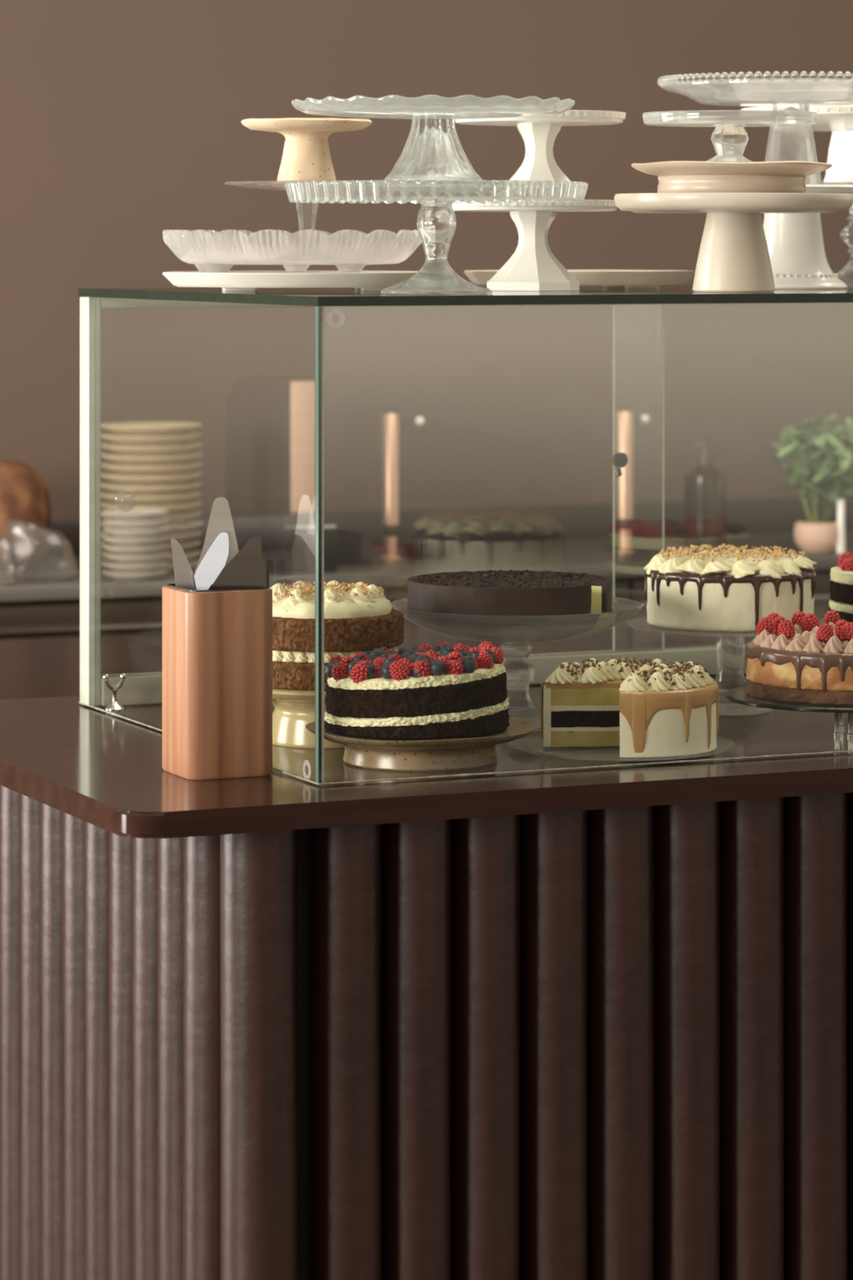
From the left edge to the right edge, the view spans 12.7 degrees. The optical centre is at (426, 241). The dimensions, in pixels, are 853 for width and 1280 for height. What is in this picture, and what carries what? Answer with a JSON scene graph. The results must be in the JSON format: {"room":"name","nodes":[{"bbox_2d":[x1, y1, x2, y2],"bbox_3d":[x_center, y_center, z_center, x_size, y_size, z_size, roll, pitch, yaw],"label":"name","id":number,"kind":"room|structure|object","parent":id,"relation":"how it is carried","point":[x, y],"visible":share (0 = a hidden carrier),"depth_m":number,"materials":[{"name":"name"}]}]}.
{"room":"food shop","nodes":[
{"label":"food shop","id":0,"kind":"room"},
{"bbox_2d":[0,0,852,557],"bbox_3d":[-0.834,-0.132,7.486,10.500,3.400,0.123,0,0,-24],"label":"wall","id":1,"kind":"structure","parent":0,"point":[121,126],"depth_m":7.78,"materials":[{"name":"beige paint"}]},
{"bbox_2d":[44,496,852,556],"bbox_3d":[-0.577,0.578,7.523,6.400,0.069,0.021,0,0,-24],"label":"trim","id":2,"kind":"structure","parent":1,"relation":"attached to","point":[461,525],"depth_m":7.87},
{"bbox_3d":[1.273,1.598,2.721,10.500,0.060,10.540,0,0,-24],"label":"floor","id":3,"kind":"structure","parent":0,"visible":0},
{"bbox_2d":[0,568,831,699],"bbox_3d":[-0.458,1.105,7.252,6.400,0.926,0.572,0,0,-24],"label":"base cabinet","id":4,"kind":"object","parent":3,"relation":"on","point":[40,640],"visible":0.19,"depth_m":6.91,"materials":[{"name":"brown wood"}]},
{"bbox_2d":[0,528,852,602],"bbox_3d":[-0.456,0.625,7.249,6.400,0.027,0.580,0,0,-24],"label":"countertop","id":5,"kind":"structure","parent":4,"relation":"on","point":[593,556],"depth_m":7.29,"materials":[{"name":"wood"}]},
{"bbox_2d":[0,535,18,586],"bbox_3d":[-0.781,0.563,6.842,0.101,0.096,0.082,0,0,0],"label":"plastic bag","id":6,"kind":"object","parent":5,"relation":"on","point":[12,553],"visible":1,"depth_m":6.84,"materials":[{"name":"clear plastic"}]},
{"bbox_2d":[0,458,50,571],"bbox_3d":[-0.809,0.509,7.179,0.211,0.206,0.214,0,0,0],"label":"copper pot","id":7,"kind":"object","parent":5,"relation":"on","point":[24,496],"visible":0.98,"depth_m":7.11,"materials":[{"name":"orange metal"}]},
{"bbox_2d":[13,520,76,581],"bbox_3d":[-0.697,0.556,6.946,0.129,0.109,0.082,0,0,0],"label":"plastic bag","id":8,"kind":"object","parent":5,"relation":"on","point":[29,522],"visible":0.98,"depth_m":6.94,"materials":[{"name":"clear plastic"}]},
{"bbox_2d":[101,568,168,580],"bbox_3d":[-0.529,0.604,6.958,0.121,0.015,0.121,0,0,0],"label":"saucer","id":9,"kind":"object","parent":5,"relation":"on","point":[118,575],"visible":0.9,"depth_m":6.92,"materials":[{"name":"white ceramic"}]},
{"bbox_2d":[101,560,167,572],"bbox_3d":[-0.529,0.589,6.958,0.121,0.015,0.121,0,0,0],"label":"saucer","id":10,"kind":"object","parent":9,"relation":"on","point":[116,566],"visible":0.84,"depth_m":6.92,"materials":[{"name":"white ceramic"}]},
{"bbox_2d":[102,551,169,563],"bbox_3d":[-0.526,0.573,6.961,0.122,0.015,0.122,0,0,0],"label":"saucer","id":11,"kind":"object","parent":10,"relation":"on","point":[154,557],"visible":0.91,"depth_m":6.92,"materials":[{"name":"white ceramic"}]},
{"bbox_2d":[101,542,168,555],"bbox_3d":[-0.529,0.558,6.960,0.120,0.015,0.120,0,0,0],"label":"saucer","id":12,"kind":"object","parent":11,"relation":"on","point":[126,550],"visible":0.85,"depth_m":6.92,"materials":[{"name":"white ceramic"}]},
{"bbox_2d":[101,534,167,546],"bbox_3d":[-0.529,0.542,6.958,0.120,0.015,0.120,0,0,0],"label":"saucer","id":13,"kind":"object","parent":12,"relation":"on","point":[119,541],"visible":0.9,"depth_m":6.92,"materials":[{"name":"white ceramic"}]},
{"bbox_2d":[102,525,169,537],"bbox_3d":[-0.526,0.527,6.961,0.122,0.015,0.122,0,0,0],"label":"saucer","id":14,"kind":"object","parent":13,"relation":"on","point":[129,533],"visible":0.85,"depth_m":6.92,"materials":[{"name":"white ceramic"}]},
{"bbox_2d":[102,517,168,528],"bbox_3d":[-0.527,0.511,6.959,0.120,0.015,0.120,0,0,0],"label":"saucer","id":15,"kind":"object","parent":14,"relation":"on","point":[121,524],"visible":0.88,"depth_m":6.92,"materials":[{"name":"white ceramic"}]},
{"bbox_2d":[102,508,168,520],"bbox_3d":[-0.527,0.496,6.961,0.122,0.015,0.122,0,0,0],"label":"saucer","id":16,"kind":"object","parent":15,"relation":"on","point":[129,514],"visible":1,"depth_m":6.93,"materials":[{"name":"white ceramic"}]},
{"bbox_2d":[100,558,199,573],"bbox_3d":[-0.513,0.603,7.126,0.190,0.018,0.190,0,0,0],"label":"dinner plate","id":17,"kind":"object","parent":5,"relation":"on","point":[169,566],"visible":0.21,"depth_m":7.09,"materials":[{"name":"beige ceramic"}]},
{"bbox_2d":[100,548,201,563],"bbox_3d":[-0.512,0.585,7.126,0.189,0.018,0.189,0,0,0],"label":"dinner plate","id":18,"kind":"object","parent":17,"relation":"on","point":[189,553],"visible":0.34,"depth_m":7.10,"materials":[{"name":"beige ceramic"}]},
{"bbox_2d":[100,538,200,553],"bbox_3d":[-0.514,0.567,7.127,0.190,0.018,0.190,0,0,0],"label":"dinner plate","id":19,"kind":"object","parent":18,"relation":"on","point":[187,544],"visible":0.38,"depth_m":7.10,"materials":[{"name":"beige ceramic"}]},
{"bbox_2d":[100,529,201,543],"bbox_3d":[-0.513,0.548,7.127,0.191,0.018,0.191,0,0,0],"label":"dinner plate","id":20,"kind":"object","parent":19,"relation":"on","point":[180,537],"visible":0.38,"depth_m":7.09,"materials":[{"name":"beige ceramic"}]},
{"bbox_2d":[100,519,203,533],"bbox_3d":[-0.511,0.530,7.125,0.192,0.018,0.192,0,0,0],"label":"dinner plate","id":21,"kind":"object","parent":20,"relation":"on","point":[188,524],"visible":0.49,"depth_m":7.08,"materials":[{"name":"beige ceramic"}]},
{"bbox_2d":[100,510,201,524],"bbox_3d":[-0.514,0.512,7.126,0.193,0.018,0.193,0,0,0],"label":"dinner plate","id":22,"kind":"object","parent":21,"relation":"on","point":[188,514],"visible":0.34,"depth_m":7.08,"materials":[{"name":"beige ceramic"}]},
{"bbox_2d":[100,500,202,514],"bbox_3d":[-0.512,0.494,7.126,0.192,0.018,0.192,0,0,0],"label":"dinner plate","id":23,"kind":"object","parent":22,"relation":"on","point":[185,505],"visible":0.63,"depth_m":7.08,"materials":[{"name":"beige ceramic"}]},
{"bbox_2d":[100,490,200,504],"bbox_3d":[-0.514,0.475,7.127,0.191,0.018,0.191,0,0,0],"label":"dinner plate","id":24,"kind":"object","parent":23,"relation":"on","point":[111,495],"visible":0.83,"depth_m":7.07,"materials":[{"name":"beige ceramic"}]},
{"bbox_2d":[100,480,201,494],"bbox_3d":[-0.513,0.457,7.124,0.193,0.018,0.193,0,0,0],"label":"dinner plate","id":25,"kind":"object","parent":24,"relation":"on","point":[130,489],"visible":0.85,"depth_m":7.06,"materials":[{"name":"beige ceramic"}]},
{"bbox_2d":[100,471,202,484],"bbox_3d":[-0.512,0.439,7.126,0.193,0.018,0.193,0,0,0],"label":"dinner plate","id":26,"kind":"object","parent":25,"relation":"on","point":[134,479],"visible":0.86,"depth_m":7.07,"materials":[{"name":"beige ceramic"}]},
{"bbox_2d":[100,461,202,475],"bbox_3d":[-0.511,0.421,7.127,0.190,0.018,0.190,0,0,0],"label":"dinner plate","id":27,"kind":"object","parent":26,"relation":"on","point":[188,465],"visible":0.87,"depth_m":7.07,"materials":[{"name":"beige ceramic"}]},
{"bbox_2d":[100,451,203,465],"bbox_3d":[-0.511,0.403,7.125,0.193,0.018,0.193,0,0,0],"label":"dinner plate","id":28,"kind":"object","parent":27,"relation":"on","point":[139,460],"visible":0.89,"depth_m":7.06,"materials":[{"name":"beige ceramic"}]},
{"bbox_2d":[100,441,202,455],"bbox_3d":[-0.510,0.385,7.124,0.189,0.018,0.189,0,0,0],"label":"dinner plate","id":29,"kind":"object","parent":28,"relation":"on","point":[143,450],"visible":0.93,"depth_m":7.06,"materials":[{"name":"beige ceramic"}]},
{"bbox_2d":[100,431,201,444],"bbox_3d":[-0.513,0.366,7.127,0.191,0.018,0.191,0,0,0],"label":"dinner plate","id":30,"kind":"object","parent":29,"relation":"on","point":[113,437],"visible":0.87,"depth_m":7.07,"materials":[{"name":"beige ceramic"}]},
{"bbox_2d":[100,422,202,435],"bbox_3d":[-0.512,0.348,7.125,0.191,0.018,0.191,0,0,0],"label":"dinner plate","id":31,"kind":"object","parent":30,"relation":"on","point":[122,428],"visible":0.99,"depth_m":7.07,"materials":[{"name":"beige ceramic"}]},
{"bbox_2d":[224,375,315,564],"bbox_3d":[-0.299,0.435,7.329,0.052,0.353,0.348,0,0,-24],"label":"cutting board","id":32,"kind":"object","parent":5,"relation":"on","point":[269,420],"visible":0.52,"depth_m":7.28,"materials":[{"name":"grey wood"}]},
{"bbox_2d":[268,511,337,573],"bbox_3d":[-0.229,0.558,7.119,0.110,0.108,0.078,0,0,-24],"label":"glass jar","id":33,"kind":"object","parent":5,"relation":"on","point":[291,535],"visible":0.85,"depth_m":7.08,"materials":[{"name":"glass"}]},
{"bbox_2d":[337,536,372,564],"bbox_3d":[-0.168,0.589,7.311,0.100,0.045,0.100,0,0,-24],"label":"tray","id":34,"kind":"object","parent":5,"relation":"on","point":[350,549],"visible":0.55,"depth_m":7.27,"materials":[{"name":"metal"}]},
{"bbox_2d":[380,408,424,560],"bbox_3d":[-0.045,0.467,7.390,0.090,0.289,0.038,0,0,-24],"label":"tap","id":35,"kind":"object","parent":5,"relation":"on","point":[390,418],"visible":1,"depth_m":7.37,"materials":[{"name":"brown metal"}]},
{"bbox_2d":[401,538,457,558],"bbox_3d":[0.006,0.596,7.442,0.108,0.031,0.108,0,0,0],"label":"dish","id":36,"kind":"object","parent":5,"relation":"on","point":[420,548],"visible":1,"depth_m":7.41,"materials":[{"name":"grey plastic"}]},
{"bbox_2d":[615,407,649,553],"bbox_3d":[0.406,0.469,7.557,0.072,0.286,0.038,0,0,-24],"label":"tap","id":37,"kind":"object","parent":5,"relation":"on","point":[625,419],"visible":0.98,"depth_m":7.54,"materials":[{"name":"orange metal"}]},
{"bbox_2d":[684,441,725,545],"bbox_3d":[0.564,0.509,7.777,0.085,0.206,0.085,0,0,0],"label":"soap bottle","id":38,"kind":"object","parent":5,"relation":"on","point":[704,486],"visible":1,"depth_m":7.74,"materials":[{"name":"glass"}]},
{"bbox_2d":[766,413,852,553],"bbox_3d":[0.780,0.475,7.562,0.210,0.273,0.208,0,0,0],"label":"potted plant","id":39,"kind":"object","parent":5,"relation":"on","point":[825,446],"visible":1,"depth_m":7.53,"materials":[{"name":"green plant"}]},
{"bbox_2d":[835,498,845,553],"bbox_3d":[0.814,0.558,7.537,0.019,0.107,0.019,0,0,0],"label":"bud vase","id":40,"kind":"object","parent":5,"relation":"on","point":[841,545],"visible":0.96,"depth_m":7.53,"materials":[{"name":"white ceramic"}]},
{"bbox_2d":[0,785,852,1279],"bbox_3d":[0.478,1.081,4.590,1.842,0.974,0.778,0,0,-24],"label":"counter","id":41,"kind":"object","parent":3,"relation":"on","point":[614,1043],"depth_m":4.06,"materials":[{"name":"brown wood"}]},
{"bbox_2d":[0,673,852,838],"bbox_3d":[0.423,0.581,4.651,1.993,0.026,0.962,0,0,-24],"label":"countertop","id":42,"kind":"structure","parent":41,"relation":"on","point":[103,770],"depth_m":4.08,"materials":[{"name":"brown wood"}]},
{"bbox_2d":[102,673,126,711],"bbox_3d":[-0.378,0.546,4.655,0.025,0.044,0.025,0,0,16],"label":"card holder","id":43,"kind":"object","parent":42,"relation":"on","point":[114,705],"visible":1,"depth_m":4.65,"materials":[{"name":"silver metal"}]},
{"bbox_2d":[162,583,272,779],"bbox_3d":[-0.224,0.468,4.105,0.099,0.200,0.099,0,0,-24],"label":"utensil holder","id":44,"kind":"object","parent":42,"relation":"on","point":[217,644],"visible":0.89,"depth_m":4.06,"materials":[{"name":"brown wood"}]},
{"bbox_2d":[170,537,196,590],"bbox_3d":[-0.259,0.431,4.103,0.030,0.229,0.006,0,0,-17],"label":"cake server","id":45,"kind":"object","parent":44,"relation":"in","point":[183,572],"visible":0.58,"depth_m":4.10,"materials":[{"name":"metal"}]},
{"bbox_2d":[194,532,229,590],"bbox_3d":[-0.230,0.428,4.098,0.038,0.235,0.006,0,0,7],"label":"cake server","id":46,"kind":"object","parent":44,"relation":"in","point":[215,560],"visible":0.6,"depth_m":4.10,"materials":[{"name":"metal"}]},
{"bbox_2d":[194,497,238,573],"bbox_3d":[-0.225,0.411,4.125,0.049,0.273,0.006,0,0,0],"label":"cake server","id":47,"kind":"object","parent":44,"relation":"in","point":[220,521],"visible":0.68,"depth_m":4.12,"materials":[{"name":"metal"}]},
{"bbox_2d":[208,536,266,590],"bbox_3d":[-0.202,0.430,4.098,0.066,0.230,0.006,0,0,0],"label":"cake server","id":48,"kind":"object","parent":44,"relation":"in","point":[245,570],"visible":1,"depth_m":4.10,"materials":[{"name":"metal"}]},
{"bbox_2d":[262,560,269,588],"bbox_3d":[-0.177,0.445,4.135,0.014,0.205,0.006,0,0,-11],"label":"cake server","id":49,"kind":"object","parent":44,"relation":"in","point":[265,566],"visible":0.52,"depth_m":4.14,"materials":[{"name":"metal"}]},
{"bbox_2d":[272,688,344,748],"bbox_3d":[-0.117,0.534,4.360,0.187,0.068,0.187,0,0,0],"label":"cake stand","id":50,"kind":"object","parent":42,"relation":"on","point":[294,709],"visible":0.34,"depth_m":4.31,"materials":[{"name":"gold metal"}]},
{"bbox_2d":[270,580,404,690],"bbox_3d":[-0.117,0.445,4.360,0.184,0.112,0.185,0,0,35],"label":"sponge cake","id":51,"kind":"object","parent":50,"relation":"on","point":[360,619],"visible":0.6,"depth_m":4.29,"materials":[{"name":"brown food"}]},
{"bbox_2d":[305,716,536,771],"bbox_3d":[-0.006,0.548,4.196,0.252,0.040,0.252,0,0,0],"label":"cake stand","id":52,"kind":"object","parent":42,"relation":"on","point":[462,753],"visible":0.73,"depth_m":4.12,"materials":[{"name":"beige ceramic"}]},
{"bbox_2d":[324,640,510,739],"bbox_3d":[-0.011,0.487,4.196,0.204,0.091,0.203,0,0,-20],"label":"chocolate cake","id":53,"kind":"object","parent":52,"relation":"on","point":[442,691],"visible":1,"depth_m":4.12,"materials":[{"name":"black food"}]},
{"bbox_2d":[78,284,852,785],"bbox_3d":[0.439,0.312,4.667,1.552,0.509,0.778,0,0,-24],"label":"glass display case","id":54,"kind":"object","parent":42,"relation":"on","point":[137,688],"visible":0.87,"depth_m":4.68,"materials":[{"name":"glass"}]},
{"bbox_2d":[161,271,417,290],"bbox_3d":[-0.141,0.047,4.550,0.335,0.021,0.335,0,0,0],"label":"platter","id":55,"kind":"object","parent":54,"relation":"on","point":[230,280],"visible":0.84,"depth_m":4.40,"materials":[{"name":"white ceramic"}]},
{"bbox_2d":[162,229,422,272],"bbox_3d":[-0.158,0.011,4.550,0.309,0.050,0.309,0,0,0],"label":"glass bowl","id":56,"kind":"object","parent":55,"relation":"on","point":[209,251],"visible":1,"depth_m":4.43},
{"bbox_2d":[224,181,318,231],"bbox_3d":[-0.141,-0.024,4.550,0.197,0.092,0.194,0,0,0],"label":"glass cake stand","id":57,"kind":"object","parent":56,"relation":"in","point":[307,212],"visible":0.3,"depth_m":4.54,"materials":[{"name":"clear glass"}]},
{"bbox_2d":[240,118,372,181],"bbox_3d":[-0.142,-0.106,4.550,0.155,0.077,0.155,0,0,0],"label":"cake stand","id":58,"kind":"object","parent":57,"relation":"on","point":[306,156],"visible":0.87,"depth_m":4.52,"materials":[{"name":"beige ceramic"}]},
{"bbox_2d":[284,180,588,294],"bbox_3d":[0.011,-0.004,4.200,0.332,0.122,0.332,0,0,3],"label":"glass cake stand","id":59,"kind":"object","parent":54,"relation":"on","point":[436,224],"visible":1,"depth_m":4.12,"materials":[{"name":"clear glass"}]},
{"bbox_2d":[291,94,574,180],"bbox_3d":[0.007,-0.110,4.200,0.311,0.089,0.311,0,0,0],"label":"glass cake stand","id":60,"kind":"object","parent":59,"relation":"on","point":[433,150],"visible":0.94,"depth_m":4.15,"materials":[{"name":"clear glass"}]},
{"bbox_2d":[452,200,617,290],"bbox_3d":[0.125,0.005,4.490,0.203,0.105,0.203,0,0,0],"label":"cake stand","id":61,"kind":"object","parent":54,"relation":"on","point":[532,266],"visible":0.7,"depth_m":4.46,"materials":[{"name":"white ceramic"}]},
{"bbox_2d":[454,110,626,181],"bbox_3d":[0.132,-0.098,4.490,0.203,0.105,0.203,0,0,-20],"label":"cake stand","id":62,"kind":"object","parent":61,"relation":"on","point":[539,134],"visible":0.73,"depth_m":4.47,"materials":[{"name":"white ceramic"}]},
{"bbox_2d":[463,270,694,288],"bbox_3d":[0.188,0.047,4.750,0.274,0.021,0.274,0,0,-6],"label":"platter","id":63,"kind":"object","parent":54,"relation":"on","point":[606,278],"visible":0.52,"depth_m":4.64,"materials":[{"name":"beige ceramic"}]},
{"bbox_2d":[613,192,852,292],"bbox_3d":[0.350,0.002,4.370,0.272,0.111,0.272,0,0,0],"label":"cake stand","id":64,"kind":"object","parent":54,"relation":"on","point":[733,256],"visible":1,"depth_m":4.33,"materials":[{"name":"beige ceramic"}]},
{"bbox_2d":[631,160,832,193],"bbox_3d":[0.347,-0.071,4.370,0.229,0.036,0.229,0,0,0],"label":"cake stand","id":65,"kind":"object","parent":64,"relation":"on","point":[674,176],"visible":0.92,"depth_m":4.29,"materials":[{"name":"beige ceramic"}]},
{"bbox_2d":[642,110,817,162],"bbox_3d":[0.345,-0.117,4.370,0.199,0.057,0.199,0,0,0],"label":"glass cake stand","id":66,"kind":"object","parent":65,"relation":"on","point":[729,139],"visible":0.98,"depth_m":4.33,"materials":[{"name":"clear glass"}]},
{"bbox_2d":[763,184,852,288],"bbox_3d":[0.447,-0.005,4.690,0.201,0.125,0.201,0,0,0],"label":"cake stand","id":67,"kind":"object","parent":54,"relation":"on","point":[794,241],"visible":0.56,"depth_m":4.65,"materials":[{"name":"white ceramic"}]},
{"bbox_2d":[657,71,852,184],"bbox_3d":[0.445,-0.134,4.690,0.326,0.135,0.326,0,0,18],"label":"glass cake stand","id":68,"kind":"object","parent":67,"relation":"on","point":[796,143],"visible":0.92,"depth_m":4.60,"materials":[{"name":"clear glass"}]},
{"bbox_2d":[822,182,852,286],"bbox_3d":[0.564,-0.009,4.950,0.223,0.132,0.223,0,0,0],"label":"glass cake stand","id":69,"kind":"object","parent":54,"relation":"on","point":[846,274],"visible":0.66,"depth_m":4.93,"materials":[{"name":"clear glass"}]},
{"bbox_2d":[741,105,852,182],"bbox_3d":[0.565,-0.123,4.950,0.322,0.096,0.321,0,0,0],"label":"cake stand","id":70,"kind":"object","parent":69,"relation":"on","point":[837,120],"visible":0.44,"depth_m":4.91,"materials":[{"name":"white ceramic"}]},
{"bbox_2d":[391,596,643,730],"bbox_3d":[0.105,0.496,4.500,0.297,0.143,0.297,0,0,0],"label":"glass cake stand","id":71,"kind":"object","parent":42,"relation":"on","point":[516,635],"visible":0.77,"depth_m":4.41,"materials":[{"name":"clear glass"}]},
{"bbox_2d":[407,568,612,615],"bbox_3d":[0.097,0.415,4.500,0.238,0.046,0.240,0,0,30],"label":"chocolate cake","id":72,"kind":"object","parent":71,"relation":"on","point":[480,593],"visible":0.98,"depth_m":4.42,"materials":[{"name":"brown food"}]},
{"bbox_2d":[508,732,735,761],"bbox_3d":[0.218,0.564,4.296,0.254,0.007,0.254,0,0,0],"label":"cake plate","id":73,"kind":"object","parent":42,"relation":"on","point":[532,744],"visible":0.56,"depth_m":4.25,"materials":[{"name":"clear glass"}]},
{"bbox_2d":[540,657,719,757],"bbox_3d":[0.234,0.517,4.285,0.176,0.092,0.198,0,0,-42],"label":"cake","id":74,"kind":"object","parent":73,"relation":"on","point":[658,708],"visible":1,"depth_m":4.25,"materials":[{"name":"beige food"}]},
{"bbox_2d":[626,616,824,715],"bbox_3d":[0.368,0.515,4.650,0.252,0.106,0.252,0,0,0],"label":"glass cake stand","id":75,"kind":"object","parent":42,"relation":"on","point":[730,645],"visible":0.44,"depth_m":4.63,"materials":[{"name":"clear glass"}]},
{"bbox_2d":[644,543,817,631],"bbox_3d":[0.368,0.417,4.651,0.209,0.092,0.209,0,0,10],"label":"cake","id":76,"kind":"object","parent":75,"relation":"on","point":[731,589],"visible":0.99,"depth_m":4.57,"materials":[{"name":"white food"}]},
{"bbox_2d":[725,685,852,737],"bbox_3d":[0.482,0.545,4.432,0.274,0.045,0.274,0,0,0],"label":"stand","id":77,"kind":"object","parent":42,"relation":"on","point":[739,695],"visible":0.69,"depth_m":4.36,"materials":[{"name":"clear glass"}]},
{"bbox_2d":[745,609,852,705],"bbox_3d":[0.482,0.478,4.432,0.228,0.090,0.228,0,0,14],"label":"cheesecake","id":78,"kind":"object","parent":77,"relation":"on","point":[802,660],"visible":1,"depth_m":4.35,"materials":[{"name":"brown food"}]},
{"bbox_3d":[0.610,0.523,4.800,0.265,0.090,0.265,0,0,0],"label":"glass cake stand","id":79,"kind":"object","parent":42,"relation":"on","visible":0},
{"bbox_2d":[828,551,852,622],"bbox_3d":[0.610,0.435,4.800,0.214,0.093,0.213,0,0,-8],"label":"chocolate cake","id":80,"kind":"object","parent":79,"relation":"on","point":[841,584],"visible":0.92,"depth_m":4.76,"materials":[{"name":"black food"}]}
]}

